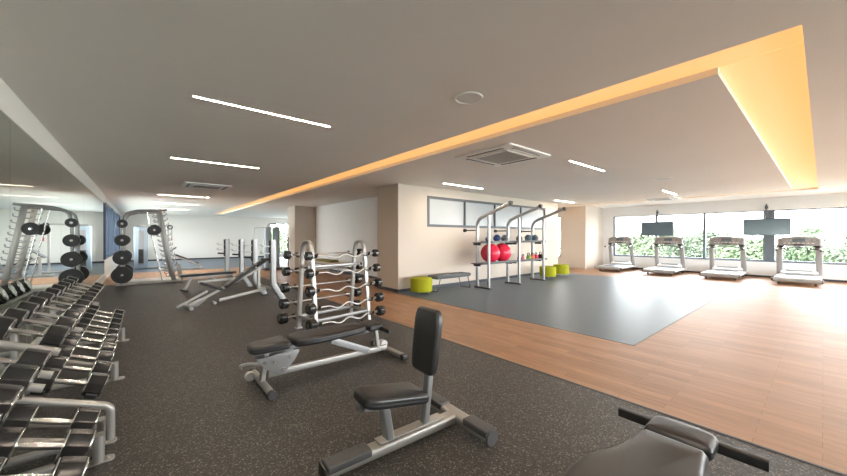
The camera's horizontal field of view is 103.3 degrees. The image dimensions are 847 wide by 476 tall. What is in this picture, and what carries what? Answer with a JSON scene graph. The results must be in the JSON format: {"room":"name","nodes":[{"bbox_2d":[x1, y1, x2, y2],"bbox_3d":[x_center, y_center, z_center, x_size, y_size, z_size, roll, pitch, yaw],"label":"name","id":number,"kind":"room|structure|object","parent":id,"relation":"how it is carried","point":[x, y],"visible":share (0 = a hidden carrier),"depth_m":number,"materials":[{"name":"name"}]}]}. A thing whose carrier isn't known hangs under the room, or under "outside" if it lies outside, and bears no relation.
{"room":"gym","nodes":[
{"label":"gym","id":0,"kind":"room"},
{"bbox_2d":[20,196,120,354],"bbox_3d":[-7.587,0.025,7.340,0.212,2.950,33.000,0,0,-40],"label":"wall","id":1,"kind":"structure","parent":0,"point":[109,265],"depth_m":12.53,"materials":[{"name":"white paint"}]},
{"bbox_2d":[0,111,9,366],"bbox_3d":[-3.227,0.050,2.285,0.006,2.416,2.644,0,0,-40],"label":"wall mirror","id":2,"kind":"object","parent":1,"relation":"attached to","point":[4,120],"visible":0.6,"depth_m":3.17,"materials":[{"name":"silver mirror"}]},
{"bbox_2d":[10,120,60,353],"bbox_3d":[-4.947,0.050,4.335,0.006,2.416,2.694,0,0,-40],"label":"wall mirror","id":3,"kind":"object","parent":1,"relation":"attached to","point":[35,175],"visible":0.79,"depth_m":3.98,"materials":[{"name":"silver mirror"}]},
{"bbox_2d":[0,77,104,202],"bbox_3d":[-3.929,-1.305,3.132,0.018,0.290,21.850,0,0,-40],"label":"trim","id":4,"kind":"structure","parent":1,"relation":"attached to","point":[11,106],"depth_m":4.16,"materials":[{"name":"white paint"}]},
{"bbox_2d":[61,165,82,314],"bbox_3d":[-6.666,0.050,6.384,0.006,2.416,2.644,0,0,-40],"label":"wall mirror","id":5,"kind":"object","parent":1,"relation":"attached to","point":[71,187],"visible":0.86,"depth_m":6.17,"materials":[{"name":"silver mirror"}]},
{"bbox_2d":[83,185,95,291],"bbox_3d":[-8.385,0.050,8.433,0.006,2.416,2.694,0,0,-40],"label":"wall mirror","id":6,"kind":"object","parent":1,"relation":"attached to","point":[89,199],"visible":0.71,"depth_m":8.27,"materials":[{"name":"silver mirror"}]},
{"bbox_2d":[96,196,103,280],"bbox_3d":[-10.105,0.050,10.482,0.006,2.416,2.644,0,0,-40],"label":"wall mirror","id":7,"kind":"object","parent":1,"relation":"attached to","point":[99,204],"visible":0.79,"depth_m":10.19,"materials":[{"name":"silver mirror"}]},
{"bbox_2d":[104,202,119,259],"bbox_3d":[-14.277,-0.210,15.303,0.416,1.980,10.000,0,0,-40],"label":"window","id":8,"kind":"structure","parent":1,"relation":"in","point":[111,230],"depth_m":13.24,"materials":[{"name":"blue"}]},
{"bbox_2d":[121,213,287,259],"bbox_3d":[-14.240,0.025,23.427,10.700,2.950,0.200,0,0,-40],"label":"wall","id":9,"kind":"structure","parent":0,"point":[194,236],"depth_m":22.73,"materials":[{"name":"white paint"}]},
{"bbox_2d":[288,206,315,268],"bbox_3d":[-5.817,0.025,16.267,1.200,2.950,1.000,0,0,-40],"label":"wall pier","id":10,"kind":"object","parent":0,"point":[301,219],"visible":0.64,"depth_m":15.79,"materials":[{"name":"beige paint"}]},
{"bbox_2d":[316,196,376,276],"bbox_3d":[-2.776,0.025,13.420,0.200,2.950,7.270,0,0,-40],"label":"wall","id":11,"kind":"structure","parent":0,"point":[338,225],"depth_m":13.65,"materials":[{"name":"white paint"}]},
{"bbox_2d":[0,0,846,218],"bbox_3d":[-0.334,-1.575,13.427,19.150,0.250,33.400,0,0,-40],"label":"ceiling","id":12,"kind":"structure","parent":0,"point":[114,82],"depth_m":3.34,"materials":[{"name":"paint"}]},
{"bbox_2d":[181,182,231,190],"bbox_3d":[-6.159,-1.427,9.518,1.100,0.045,1.100,0,0,-40],"label":"air conditioner","id":13,"kind":"object","parent":12,"relation":"attached to","point":[195,185],"visible":1,"depth_m":9.36,"materials":[{"name":"white plastic"}]},
{"bbox_2d":[192,95,330,126],"bbox_3d":[-1.794,-1.446,3.912,1.500,0.008,0.044,0,0,-40],"label":"recessed light","id":14,"kind":"object","parent":12,"relation":"in","point":[195,96],"visible":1,"depth_m":3.82,"materials":[{"name":"white plastic"}]},
{"bbox_2d":[454,91,482,103],"bbox_3d":[0.468,-1.444,3.487,0.300,0.012,0.300,0,0,-40],"label":"ceiling speaker","id":15,"kind":"object","parent":12,"relation":"attached to","point":[470,97],"visible":1,"depth_m":3.46,"materials":[{"name":"white plastic"}]},
{"bbox_2d":[456,94,480,102],"bbox_3d":[0.468,-1.443,3.487,0.255,0.006,0.255,0,0,-40],"label":"speaker grille","id":16,"kind":"object","parent":15,"relation":"attached to","point":[460,98],"depth_m":3.49,"materials":[{"name":"white"}]},
{"bbox_2d":[455,143,550,166],"bbox_3d":[1.403,-1.427,5.982,1.220,0.045,1.220,0,0,-40],"label":"air conditioner","id":17,"kind":"object","parent":12,"relation":"attached to","point":[508,153],"visible":1,"depth_m":5.84,"materials":[{"name":"white plastic"}]},
{"bbox_2d":[477,152,527,163],"bbox_3d":[1.403,-1.409,5.982,0.621,0.004,0.671,0,0,-40],"label":"grille","id":18,"kind":"object","parent":17,"relation":"attached to","point":[503,157],"depth_m":6.00,"materials":[{"name":"grey"}]},
{"bbox_3d":[-0.632,-1.615,15.650,12.250,0.170,24.610,0,0,-40],"label":"trim","id":19,"kind":"structure","parent":12,"relation":"attached to","visible":0},
{"bbox_2d":[218,25,803,212],"bbox_3d":[-5.141,-1.520,11.867,0.470,0.016,24.600,0,0,-40],"label":"light","id":20,"kind":"object","parent":19,"relation":"attached to","point":[792,36],"visible":0.64,"depth_m":3.48,"materials":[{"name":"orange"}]},
{"bbox_2d":[719,42,817,186],"bbox_3d":[7.102,-1.520,6.409,11.260,0.016,0.500,0,0,-40],"label":"light","id":21,"kind":"object","parent":19,"relation":"attached to","point":[771,87],"visible":1,"depth_m":3.77,"materials":[{"name":"beige"}]},
{"bbox_2d":[0,256,846,475],"bbox_3d":[-0.334,1.550,13.427,19.150,0.100,33.400,0,0,-40],"label":"floor","id":22,"kind":"structure","parent":0,"point":[184,405],"depth_m":3.63,"materials":[{"name":"rubber"}]},
{"bbox_2d":[0,340,114,473],"bbox_3d":[-1.871,1.027,1.344,0.852,0.947,2.065,0,0,-40],"label":"dumbbell rack","id":23,"kind":"object","parent":22,"relation":"on","point":[99,457],"visible":0.57,"depth_m":2.19,"materials":[{"name":"silver metal"}]},
{"bbox_2d":[0,384,23,425],"bbox_3d":[-2.028,0.700,1.418,0.433,0.294,0.163,0,0,-40],"label":"dumbbell","id":24,"kind":"object","parent":23,"relation":"on","point":[10,394],"visible":0.98,"depth_m":1.50,"materials":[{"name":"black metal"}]},
{"bbox_2d":[0,363,39,399],"bbox_3d":[-2.231,0.700,1.659,0.433,0.294,0.163,0,0,-40],"label":"dumbbell","id":25,"kind":"object","parent":23,"relation":"on","point":[24,375],"visible":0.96,"depth_m":1.72,"materials":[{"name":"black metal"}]},
{"bbox_2d":[0,348,51,380],"bbox_3d":[-2.433,0.700,1.901,0.433,0.294,0.163,0,0,-40],"label":"dumbbell","id":26,"kind":"object","parent":23,"relation":"on","point":[30,356],"visible":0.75,"depth_m":1.96,"materials":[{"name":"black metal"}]},
{"bbox_2d":[0,456,89,475],"bbox_3d":[-1.860,1.125,1.559,0.433,0.294,0.163,0,0,-40],"label":"dumbbell","id":27,"kind":"object","parent":23,"relation":"on","point":[65,465],"visible":1,"depth_m":1.62,"materials":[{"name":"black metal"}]},
{"bbox_2d":[0,427,95,464],"bbox_3d":[-2.063,1.125,1.800,0.433,0.294,0.163,0,0,-40],"label":"dumbbell","id":28,"kind":"object","parent":23,"relation":"on","point":[77,442],"visible":0.78,"depth_m":1.80,"materials":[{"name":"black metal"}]},
{"bbox_2d":[0,403,100,437],"bbox_3d":[-2.265,1.125,2.042,0.433,0.294,0.163,0,0,-40],"label":"dumbbell","id":29,"kind":"object","parent":23,"relation":"on","point":[22,415],"visible":0.73,"depth_m":2.02,"materials":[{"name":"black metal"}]},
{"bbox_2d":[0,295,129,468],"bbox_3d":[-3.767,1.086,3.604,0.852,0.828,3.735,0,0,-40],"label":"dumbbell rack","id":30,"kind":"object","parent":22,"relation":"on","point":[100,425],"visible":0.26,"depth_m":2.60,"materials":[{"name":"silver metal"}]},
{"bbox_2d":[0,315,70,347],"bbox_3d":[-2.896,0.700,2.452,0.433,0.294,0.163,0,0,-40],"label":"dumbbell","id":31,"kind":"object","parent":30,"relation":"on","point":[55,335],"visible":0.91,"depth_m":2.46,"materials":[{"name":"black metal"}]},
{"bbox_2d":[2,307,77,337],"bbox_3d":[-3.118,0.700,2.717,0.433,0.294,0.163,0,0,-40],"label":"dumbbell","id":32,"kind":"object","parent":30,"relation":"on","point":[21,315],"visible":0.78,"depth_m":2.68,"materials":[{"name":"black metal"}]},
{"bbox_2d":[15,301,82,329],"bbox_3d":[-3.339,0.700,2.981,0.433,0.294,0.163,0,0,-40],"label":"dumbbell","id":33,"kind":"object","parent":30,"relation":"on","point":[32,307],"visible":0.57,"depth_m":2.95,"materials":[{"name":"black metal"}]},
{"bbox_2d":[27,295,87,321],"bbox_3d":[-3.561,0.700,3.245,0.433,0.294,0.163,0,0,-40],"label":"dumbbell","id":34,"kind":"object","parent":30,"relation":"on","point":[42,301],"visible":0.58,"depth_m":3.21,"materials":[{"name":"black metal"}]},
{"bbox_2d":[36,291,91,315],"bbox_3d":[-3.783,0.700,3.510,0.433,0.294,0.163,0,0,-40],"label":"dumbbell","id":35,"kind":"object","parent":30,"relation":"on","point":[50,296],"visible":0.62,"depth_m":3.48,"materials":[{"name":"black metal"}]},
{"bbox_2d":[44,287,94,310],"bbox_3d":[-4.005,0.700,3.774,0.433,0.294,0.163,0,0,-40],"label":"dumbbell","id":36,"kind":"object","parent":30,"relation":"on","point":[55,291],"visible":0.59,"depth_m":3.74,"materials":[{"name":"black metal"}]},
{"bbox_2d":[32,367,108,396],"bbox_3d":[-2.728,1.125,2.593,0.433,0.294,0.163,0,0,-40],"label":"dumbbell","id":37,"kind":"object","parent":30,"relation":"on","point":[96,382],"visible":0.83,"depth_m":2.60,"materials":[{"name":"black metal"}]},
{"bbox_2d":[51,284,97,304],"bbox_3d":[-4.226,0.700,4.038,0.433,0.294,0.163,0,0,-40],"label":"dumbbell","id":38,"kind":"object","parent":30,"relation":"on","point":[62,288],"visible":0.54,"depth_m":4.01,"materials":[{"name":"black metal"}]},
{"bbox_2d":[45,355,111,379],"bbox_3d":[-2.950,1.125,2.857,0.433,0.294,0.163,0,0,-40],"label":"dumbbell","id":39,"kind":"object","parent":30,"relation":"on","point":[59,362],"visible":0.68,"depth_m":2.84,"materials":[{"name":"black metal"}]},
{"bbox_2d":[57,281,99,300],"bbox_3d":[-4.448,0.700,4.302,0.433,0.294,0.163,0,0,-40],"label":"dumbbell","id":40,"kind":"object","parent":30,"relation":"on","point":[66,284],"visible":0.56,"depth_m":4.28,"materials":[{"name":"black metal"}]},
{"bbox_2d":[62,278,102,296],"bbox_3d":[-4.670,0.700,4.567,0.433,0.294,0.163,0,0,-40],"label":"dumbbell","id":41,"kind":"object","parent":30,"relation":"on","point":[72,282],"visible":0.55,"depth_m":4.54,"materials":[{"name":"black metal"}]},
{"bbox_2d":[67,276,104,294],"bbox_3d":[-4.892,0.700,4.831,0.433,0.294,0.163,0,0,-40],"label":"dumbbell","id":42,"kind":"object","parent":30,"relation":"on","point":[76,279],"visible":0.52,"depth_m":4.80,"materials":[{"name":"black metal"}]},
{"bbox_2d":[58,345,114,367],"bbox_3d":[-3.172,1.125,3.122,0.433,0.294,0.163,0,0,-40],"label":"dumbbell","id":43,"kind":"object","parent":30,"relation":"on","point":[66,350],"visible":0.5,"depth_m":3.12,"materials":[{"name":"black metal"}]},
{"bbox_2d":[62,336,116,356],"bbox_3d":[-3.393,1.125,3.386,0.433,0.294,0.163,0,0,-40],"label":"dumbbell","id":44,"kind":"object","parent":30,"relation":"on","point":[70,341],"visible":0.55,"depth_m":3.38,"materials":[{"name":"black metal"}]},
{"bbox_2d":[69,330,118,347],"bbox_3d":[-3.615,1.125,3.650,0.433,0.294,0.163,0,0,-40],"label":"dumbbell","id":45,"kind":"object","parent":30,"relation":"on","point":[108,338],"visible":0.48,"depth_m":3.65,"materials":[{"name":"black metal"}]},
{"bbox_2d":[76,322,119,339],"bbox_3d":[-3.837,1.125,3.914,0.433,0.294,0.163,0,0,-40],"label":"dumbbell","id":46,"kind":"object","parent":30,"relation":"on","point":[111,331],"visible":0.4,"depth_m":3.91,"materials":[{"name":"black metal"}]},
{"bbox_2d":[79,317,121,332],"bbox_3d":[-4.059,1.125,4.179,0.433,0.294,0.163,0,0,-40],"label":"dumbbell","id":47,"kind":"object","parent":30,"relation":"on","point":[83,319],"visible":0.42,"depth_m":4.17,"materials":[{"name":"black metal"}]},
{"bbox_2d":[82,312,122,326],"bbox_3d":[-4.280,1.125,4.443,0.433,0.294,0.163,0,0,-40],"label":"dumbbell","id":48,"kind":"object","parent":30,"relation":"on","point":[87,315],"visible":0.43,"depth_m":4.43,"materials":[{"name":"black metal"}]},
{"bbox_2d":[86,308,123,321],"bbox_3d":[-4.502,1.125,4.707,0.433,0.294,0.163,0,0,-40],"label":"dumbbell","id":49,"kind":"object","parent":30,"relation":"on","point":[90,310],"visible":0.38,"depth_m":4.70,"materials":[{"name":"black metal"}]},
{"bbox_2d":[90,305,124,316],"bbox_3d":[-4.724,1.125,4.972,0.433,0.294,0.163,0,0,-40],"label":"dumbbell","id":50,"kind":"object","parent":30,"relation":"on","point":[119,311],"visible":0.3,"depth_m":4.97,"materials":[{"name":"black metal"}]},
{"bbox_2d":[116,209,183,285],"bbox_3d":[-9.023,0.288,11.096,1.680,2.415,1.620,0,0,-40],"label":"machine","id":51,"kind":"object","parent":22,"relation":"on","point":[172,277],"visible":0.85,"depth_m":10.91,"materials":[{"name":"grey metal"}]},
{"bbox_2d":[111,267,132,283],"bbox_3d":[-9.088,1.150,10.099,0.500,0.500,0.049,0,0,-40],"label":"weight plate","id":52,"kind":"object","parent":51,"relation":"on","point":[127,273],"visible":1,"depth_m":10.08,"materials":[{"name":"black metal"}]},
{"bbox_2d":[112,251,131,264],"bbox_3d":[-9.088,0.630,10.099,0.430,0.430,0.049,0,0,-40],"label":"weight plate","id":53,"kind":"object","parent":51,"relation":"on","point":[116,258],"visible":1,"depth_m":10.08,"materials":[{"name":"black metal"}]},
{"bbox_2d":[114,235,129,245],"bbox_3d":[-9.088,0.100,10.099,0.350,0.350,0.049,0,0,-40],"label":"weight plate","id":54,"kind":"object","parent":51,"relation":"on","point":[117,240],"visible":1,"depth_m":10.08,"materials":[{"name":"black metal"}]},
{"bbox_2d":[147,225,160,234],"bbox_3d":[-8.531,-0.220,10.618,0.340,0.340,0.049,0,0,-40],"label":"weight plate","id":55,"kind":"object","parent":51,"relation":"on","point":[151,228],"visible":1,"depth_m":10.60,"materials":[{"name":"black metal"}]},
{"bbox_2d":[134,225,172,268],"bbox_3d":[-12.840,0.448,15.964,1.450,2.085,0.335,0,0,-40],"label":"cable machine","id":56,"kind":"object","parent":22,"relation":"on","point":[140,232],"visible":0.85,"depth_m":15.57,"materials":[{"name":"silver metal"}]},
{"bbox_2d":[160,247,203,270],"bbox_3d":[-11.076,0.971,15.378,1.600,1.037,0.700,0,0,-40],"label":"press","id":57,"kind":"object","parent":22,"relation":"on","point":[175,255],"visible":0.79,"depth_m":15.35,"materials":[{"name":"silver metal"}]},
{"bbox_2d":[178,239,253,291],"bbox_3d":[-6.097,0.788,9.775,1.230,1.455,1.710,0,0,40],"label":"bench","id":58,"kind":"object","parent":22,"relation":"on","point":[241,247],"visible":0.78,"depth_m":9.80,"materials":[{"name":"grey"}]},
{"bbox_2d":[176,239,285,310],"bbox_3d":[-4.359,0.788,7.603,1.230,1.455,2.052,0,0,44],"label":"bench","id":59,"kind":"object","parent":22,"relation":"on","point":[256,266],"visible":0.94,"depth_m":7.70,"materials":[{"name":"grey metal"}]},
{"bbox_2d":[253,224,288,270],"bbox_3d":[-7.024,0.441,15.384,1.644,2.098,0.900,0,0,-40],"label":"cable machine","id":60,"kind":"object","parent":22,"relation":"on","point":[267,230],"visible":0.72,"depth_m":15.30,"materials":[{"name":"silver metal"}]},
{"bbox_2d":[239,319,407,399],"bbox_3d":[-1.079,1.276,3.820,1.760,0.448,0.760,0,0,-40],"label":"weight bench","id":61,"kind":"object","parent":22,"relation":"on","point":[276,355],"visible":1,"depth_m":3.58,"materials":[{"name":"black leather"}]},
{"bbox_2d":[292,240,374,328],"bbox_3d":[-1.527,0.777,5.735,0.861,1.445,1.170,0,0,41],"label":"rack","id":62,"kind":"object","parent":22,"relation":"on","point":[353,263],"visible":0.8,"depth_m":5.55,"materials":[{"name":"silver metal"}]},
{"bbox_2d":[277,300,360,323],"bbox_3d":[-1.801,1.320,5.999,0.170,0.170,1.604,0,0,41],"label":"barbell","id":63,"kind":"object","parent":62,"relation":"on","point":[282,318],"visible":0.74,"depth_m":5.42,"materials":[{"name":"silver metal"}]},
{"bbox_2d":[279,288,361,308],"bbox_3d":[-1.778,1.080,5.979,0.161,0.161,1.588,0,0,41],"label":"barbell","id":64,"kind":"object","parent":62,"relation":"on","point":[284,303],"visible":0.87,"depth_m":5.72,"materials":[{"name":"silver metal"}]},
{"bbox_2d":[280,275,361,292],"bbox_3d":[-1.756,0.820,5.960,0.152,0.152,1.572,0,0,41],"label":"barbell","id":65,"kind":"object","parent":62,"relation":"on","point":[284,287],"visible":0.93,"depth_m":5.72,"materials":[{"name":"silver metal"}]},
{"bbox_2d":[282,262,362,275],"bbox_3d":[-1.733,0.555,5.940,0.142,0.142,1.556,0,0,41],"label":"barbell","id":66,"kind":"object","parent":62,"relation":"on","point":[286,271],"visible":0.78,"depth_m":5.63,"materials":[{"name":"silver metal"}]},
{"bbox_2d":[283,249,361,258],"bbox_3d":[-1.710,0.290,5.920,0.134,0.133,1.540,0,0,41],"label":"barbell","id":67,"kind":"object","parent":62,"relation":"on","point":[287,254],"visible":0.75,"depth_m":5.63,"materials":[{"name":"silver metal"}]},
{"bbox_2d":[304,249,378,260],"bbox_3d":[-1.311,0.290,5.587,0.133,0.133,1.420,0,0,41],"label":"bar","id":68,"kind":"object","parent":62,"relation":"on","point":[308,256],"visible":0.99,"depth_m":5.42,"materials":[{"name":"silver metal"}]},
{"bbox_2d":[304,264,380,278],"bbox_3d":[-1.289,0.555,5.567,0.142,0.142,1.436,0,0,41],"label":"bar","id":69,"kind":"object","parent":62,"relation":"on","point":[309,273],"visible":1,"depth_m":5.38,"materials":[{"name":"silver metal"}]},
{"bbox_2d":[305,278,381,296],"bbox_3d":[-1.266,0.820,5.547,0.152,0.152,1.452,0,0,41],"label":"bar","id":70,"kind":"object","parent":62,"relation":"on","point":[310,291],"visible":1,"depth_m":5.36,"materials":[{"name":"silver metal"}]},
{"bbox_2d":[305,292,383,314],"bbox_3d":[-1.244,1.080,5.528,0.161,0.161,1.468,0,0,41],"label":"bar","id":71,"kind":"object","parent":62,"relation":"on","point":[310,309],"visible":1,"depth_m":5.31,"materials":[{"name":"silver metal"}]},
{"bbox_2d":[306,305,385,329],"bbox_3d":[-1.221,1.320,5.508,0.170,0.170,1.484,0,0,41],"label":"bar","id":72,"kind":"object","parent":62,"relation":"on","point":[380,310],"visible":0.94,"depth_m":5.38,"materials":[{"name":"silver metal"}]},
{"bbox_2d":[318,306,497,475],"bbox_3d":[-0.156,1.010,2.376,1.157,0.953,0.770,0,0,-37],"label":"bench","id":73,"kind":"object","parent":22,"relation":"on","point":[428,324],"visible":1,"depth_m":2.38,"materials":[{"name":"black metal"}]},
{"bbox_2d":[410,276,431,294],"bbox_3d":[-0.056,1.286,8.934,0.592,0.428,0.592,0,0,-40],"label":"pouf","id":74,"kind":"object","parent":22,"relation":"on","point":[419,284],"visible":1,"depth_m":8.69,"materials":[{"name":"yellow fabric"}]},
{"bbox_2d":[428,272,470,291],"bbox_3d":[0.756,1.274,9.616,1.360,0.450,0.440,0,0,-40],"label":"upholstered bench","id":75,"kind":"object","parent":22,"relation":"on","point":[454,274],"visible":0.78,"depth_m":9.40,"materials":[{"name":"grey fabric"}]},
{"bbox_2d":[428,272,470,278],"bbox_3d":[0.756,1.095,9.616,1.360,0.091,0.440,0,0,-40],"label":"seat cushion","id":76,"kind":"object","parent":75,"relation":"on","point":[455,274],"depth_m":9.40,"materials":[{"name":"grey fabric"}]},
{"bbox_2d":[463,201,566,288],"bbox_3d":[2.959,0.260,10.678,3.480,2.480,1.745,0,0,-40],"label":"rig","id":77,"kind":"object","parent":22,"relation":"on","point":[477,243],"visible":0.99,"depth_m":10.58,"materials":[{"name":"silver metal"}]},
{"bbox_2d":[481,244,499,261],"bbox_3d":[1.999,0.481,10.032,0.575,0.570,0.575,0,0,-9],"label":"ball","id":78,"kind":"object","parent":77,"relation":"on","point":[494,250],"visible":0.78,"depth_m":9.84,"materials":[{"name":"red plastic"}]},
{"bbox_2d":[471,260,517,264],"bbox_3d":[2.205,0.759,10.231,1.750,0.068,0.440,0,0,-40],"label":"shelf","id":79,"kind":"object","parent":77,"relation":"attached to","point":[488,262],"depth_m":9.94,"materials":[{"name":"grey metal"}]},
{"bbox_2d":[496,243,511,260],"bbox_3d":[2.438,0.481,10.427,0.575,0.570,0.575,0,0,-9],"label":"ball","id":80,"kind":"object","parent":77,"relation":"on","point":[505,251],"visible":0.59,"depth_m":10.21,"materials":[{"name":"red plastic"}]},
{"bbox_2d":[509,258,546,261],"bbox_3d":[3.545,0.759,11.355,1.710,0.068,0.440,0,0,-40],"label":"shelf","id":81,"kind":"object","parent":77,"relation":"attached to","point":[537,259],"depth_m":11.17,"materials":[{"name":"grey metal"}]},
{"bbox_2d":[539,266,555,277],"bbox_3d":[4.570,1.286,12.320,0.592,0.428,0.592,0,0,-40],"label":"pouf","id":82,"kind":"object","parent":22,"relation":"on","point":[550,271],"visible":0.84,"depth_m":12.07,"materials":[{"name":"yellow fabric"}]},
{"bbox_2d":[261,277,846,475],"bbox_3d":[-0.071,1.498,5.358,0.024,0.003,20.300,0,0,-40],"label":"trim","id":83,"kind":"structure","parent":22,"relation":"on","point":[796,458],"depth_m":2.83,"materials":[{"name":"grey"}]},
{"bbox_2d":[553,264,568,275],"bbox_3d":[5.412,1.286,13.183,0.592,0.428,0.592,0,0,-40],"label":"pouf","id":84,"kind":"object","parent":22,"relation":"on","point":[561,269],"visible":0.85,"depth_m":12.93,"materials":[{"name":"yellow fabric"}]},
{"bbox_2d":[398,287,734,345],"bbox_3d":[4.288,1.498,9.505,8.410,0.003,5.710,0,0,-40],"label":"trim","id":85,"kind":"structure","parent":22,"relation":"on","point":[734,287],"depth_m":5.87,"materials":[{"name":"grey"}]},
{"bbox_2d":[594,237,636,271],"bbox_3d":[8.772,0.741,15.193,2.162,1.519,1.104,0,0,-40],"label":"treadmill","id":86,"kind":"object","parent":22,"relation":"on","point":[614,265],"visible":1,"depth_m":15.20,"materials":[{"name":"grey"}]},
{"bbox_2d":[642,237,686,275],"bbox_3d":[9.961,0.741,13.776,2.162,1.519,1.104,0,0,-40],"label":"treadmill","id":87,"kind":"object","parent":22,"relation":"on","point":[667,268],"visible":1,"depth_m":13.79,"materials":[{"name":"grey"}]},
{"bbox_2d":[563,406,769,475],"bbox_3d":[0.976,1.266,1.465,1.760,0.468,0.760,0,0,-40],"label":"weight bench","id":88,"kind":"object","parent":22,"relation":"on","point":[666,446],"visible":1,"depth_m":1.62,"materials":[{"name":"grey leather"}]},
{"bbox_2d":[699,237,746,280],"bbox_3d":[11.131,0.741,12.382,2.162,1.519,1.104,0,0,-40],"label":"treadmill","id":89,"kind":"object","parent":22,"relation":"on","point":[715,271],"visible":1,"depth_m":12.39,"materials":[{"name":"grey"}]},
{"bbox_2d":[771,236,823,286],"bbox_3d":[12.295,0.741,10.995,2.162,1.519,1.104,0,0,-40],"label":"treadmill","id":90,"kind":"object","parent":22,"relation":"on","point":[782,275],"visible":1,"depth_m":11.03,"materials":[{"name":"grey"}]},
{"bbox_2d":[377,183,557,288],"bbox_3d":[1.730,0.025,12.796,8.500,2.950,2.620,0,0,-40],"label":"wall","id":91,"kind":"structure","parent":0,"point":[407,248],"depth_m":9.88,"materials":[{"name":"beige paint"}]},
{"bbox_2d":[377,272,538,292],"bbox_3d":[2.234,1.460,12.184,8.514,0.080,1.064,0,0,-40],"label":"baseboard","id":92,"kind":"structure","parent":91,"relation":"attached to","point":[528,274],"depth_m":10.48,"materials":[{"name":"grey"}]},
{"bbox_2d":[427,196,545,229],"bbox_3d":[2.560,-0.750,11.821,6.440,0.900,0.092,0,0,-40],"label":"window","id":93,"kind":"structure","parent":91,"relation":"in","point":[441,211],"depth_m":11.05,"materials":[{"name":"grey glass"}]},
{"bbox_2d":[558,206,602,268],"bbox_3d":[6.557,0.025,17.018,4.886,2.950,2.283,0,0,14],"label":"column","id":94,"kind":"structure","parent":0,"point":[581,226],"depth_m":16.07,"materials":[{"name":"beige paint"}]},
{"bbox_2d":[603,193,846,279],"bbox_3d":[13.301,0.025,11.879,0.350,2.950,13.100,0,0,-40],"label":"wall","id":95,"kind":"structure","parent":0,"point":[833,272],"depth_m":13.18,"materials":[{"name":"white paint"}]},
{"bbox_2d":[641,210,673,235],"bbox_3d":[10.394,-0.635,14.909,0.149,1.150,1.220,0,0,-40],"label":"screen","id":96,"kind":"object","parent":95,"relation":"attached to","point":[665,228],"visible":1,"depth_m":14.83,"materials":[{"name":"grey"}]},
{"bbox_2d":[613,207,846,264],"bbox_3d":[13.444,-0.046,11.685,0.160,1.947,12.620,0,0,-40],"label":"window","id":97,"kind":"structure","parent":95,"relation":"in","point":[768,240],"depth_m":12.48,"materials":[{"name":"grey"}]},
{"bbox_2d":[629,267,846,282],"bbox_3d":[13.238,1.465,11.826,0.014,0.070,13.100,0,0,-40],"label":"baseboard","id":98,"kind":"structure","parent":95,"relation":"attached to","point":[829,280],"depth_m":12.58,"materials":[{"name":"grey"}]},
{"bbox_2d":[743,204,790,234],"bbox_3d":[12.586,-0.635,12.297,0.149,1.150,1.220,0,0,-40],"label":"screen","id":99,"kind":"object","parent":95,"relation":"attached to","point":[765,226],"visible":1,"depth_m":12.24,"materials":[{"name":"grey"}]},
{"label":"outside","id":100,"kind":"structure","parent":0,"visible":0},
{"bbox_3d":[6.163,8.600,70.442,400.000,0.200,400.000,0,0,-40],"label":"ground","id":101,"kind":"structure","parent":100,"visible":0},
{"bbox_2d":[270,226,287,251],"bbox_3d":[-17.705,3.517,39.887,5.818,9.975,4.992,0,0,-7],"label":"tree","id":102,"kind":"object","parent":101,"relation":"on","point":[281,229],"visible":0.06,"depth_m":39.26,"materials":[{"name":"green plant"}]},
{"bbox_2d":[616,231,662,254],"bbox_3d":[19.431,3.969,30.138,3.840,9.072,4.475,0,0,40],"label":"tree","id":103,"kind":"object","parent":101,"relation":"on","point":[623,250],"visible":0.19,"depth_m":30.01,"materials":[{"name":"green plant"}]},
{"bbox_2d":[627,236,674,255],"bbox_3d":[16.832,4.203,24.822,4.250,8.604,4.013,0,0,-15],"label":"tree","id":104,"kind":"object","parent":101,"relation":"on","point":[639,251],"visible":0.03,"depth_m":23.57,"materials":[{"name":"green plant"}]},
{"bbox_2d":[658,224,688,255],"bbox_3d":[28.505,3.366,39.183,4.613,10.276,5.934,0,0,39],"label":"tree","id":105,"kind":"object","parent":101,"relation":"on","point":[676,229],"visible":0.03,"depth_m":37.24,"materials":[{"name":"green plant"}]},
{"bbox_2d":[661,224,717,256],"bbox_3d":[25.415,3.667,31.959,3.844,9.675,4.945,0,0,7],"label":"tree","id":106,"kind":"object","parent":101,"relation":"on","point":[686,239],"visible":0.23,"depth_m":31.19,"materials":[{"name":"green plant"}]},
{"bbox_2d":[688,225,742,257],"bbox_3d":[23.082,3.759,26.207,3.844,9.492,4.945,0,0,39],"label":"tree","id":107,"kind":"object","parent":101,"relation":"on","point":[699,248],"visible":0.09,"depth_m":27.02,"materials":[{"name":"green plant"}]},
{"bbox_2d":[714,236,787,260],"bbox_3d":[20.212,4.211,20.539,3.840,8.588,4.475,0,0,-7],"label":"tree","id":108,"kind":"object","parent":101,"relation":"on","point":[753,251],"visible":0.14,"depth_m":20.38,"materials":[{"name":"green plant"}]},
{"bbox_2d":[791,221,835,246],"bbox_3d":[35.533,3.526,30.759,3.882,9.956,2.524,0,0,-24],"label":"tree","id":109,"kind":"object","parent":101,"relation":"on","point":[796,228],"visible":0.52,"depth_m":30.38,"materials":[{"name":"green plant"}]},
{"bbox_2d":[783,226,844,261],"bbox_3d":[26.148,3.890,22.369,4.250,9.230,4.013,0,0,11],"label":"tree","id":110,"kind":"object","parent":101,"relation":"on","point":[794,254],"visible":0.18,"depth_m":21.55,"materials":[{"name":"green plant"}]},
{"bbox_2d":[823,236,846,262],"bbox_3d":[23.889,4.073,16.773,3.844,8.864,4.945,0,0,-16],"label":"tree","id":111,"kind":"object","parent":101,"relation":"on","point":[841,250],"visible":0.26,"depth_m":18.21,"materials":[{"name":"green plant"}]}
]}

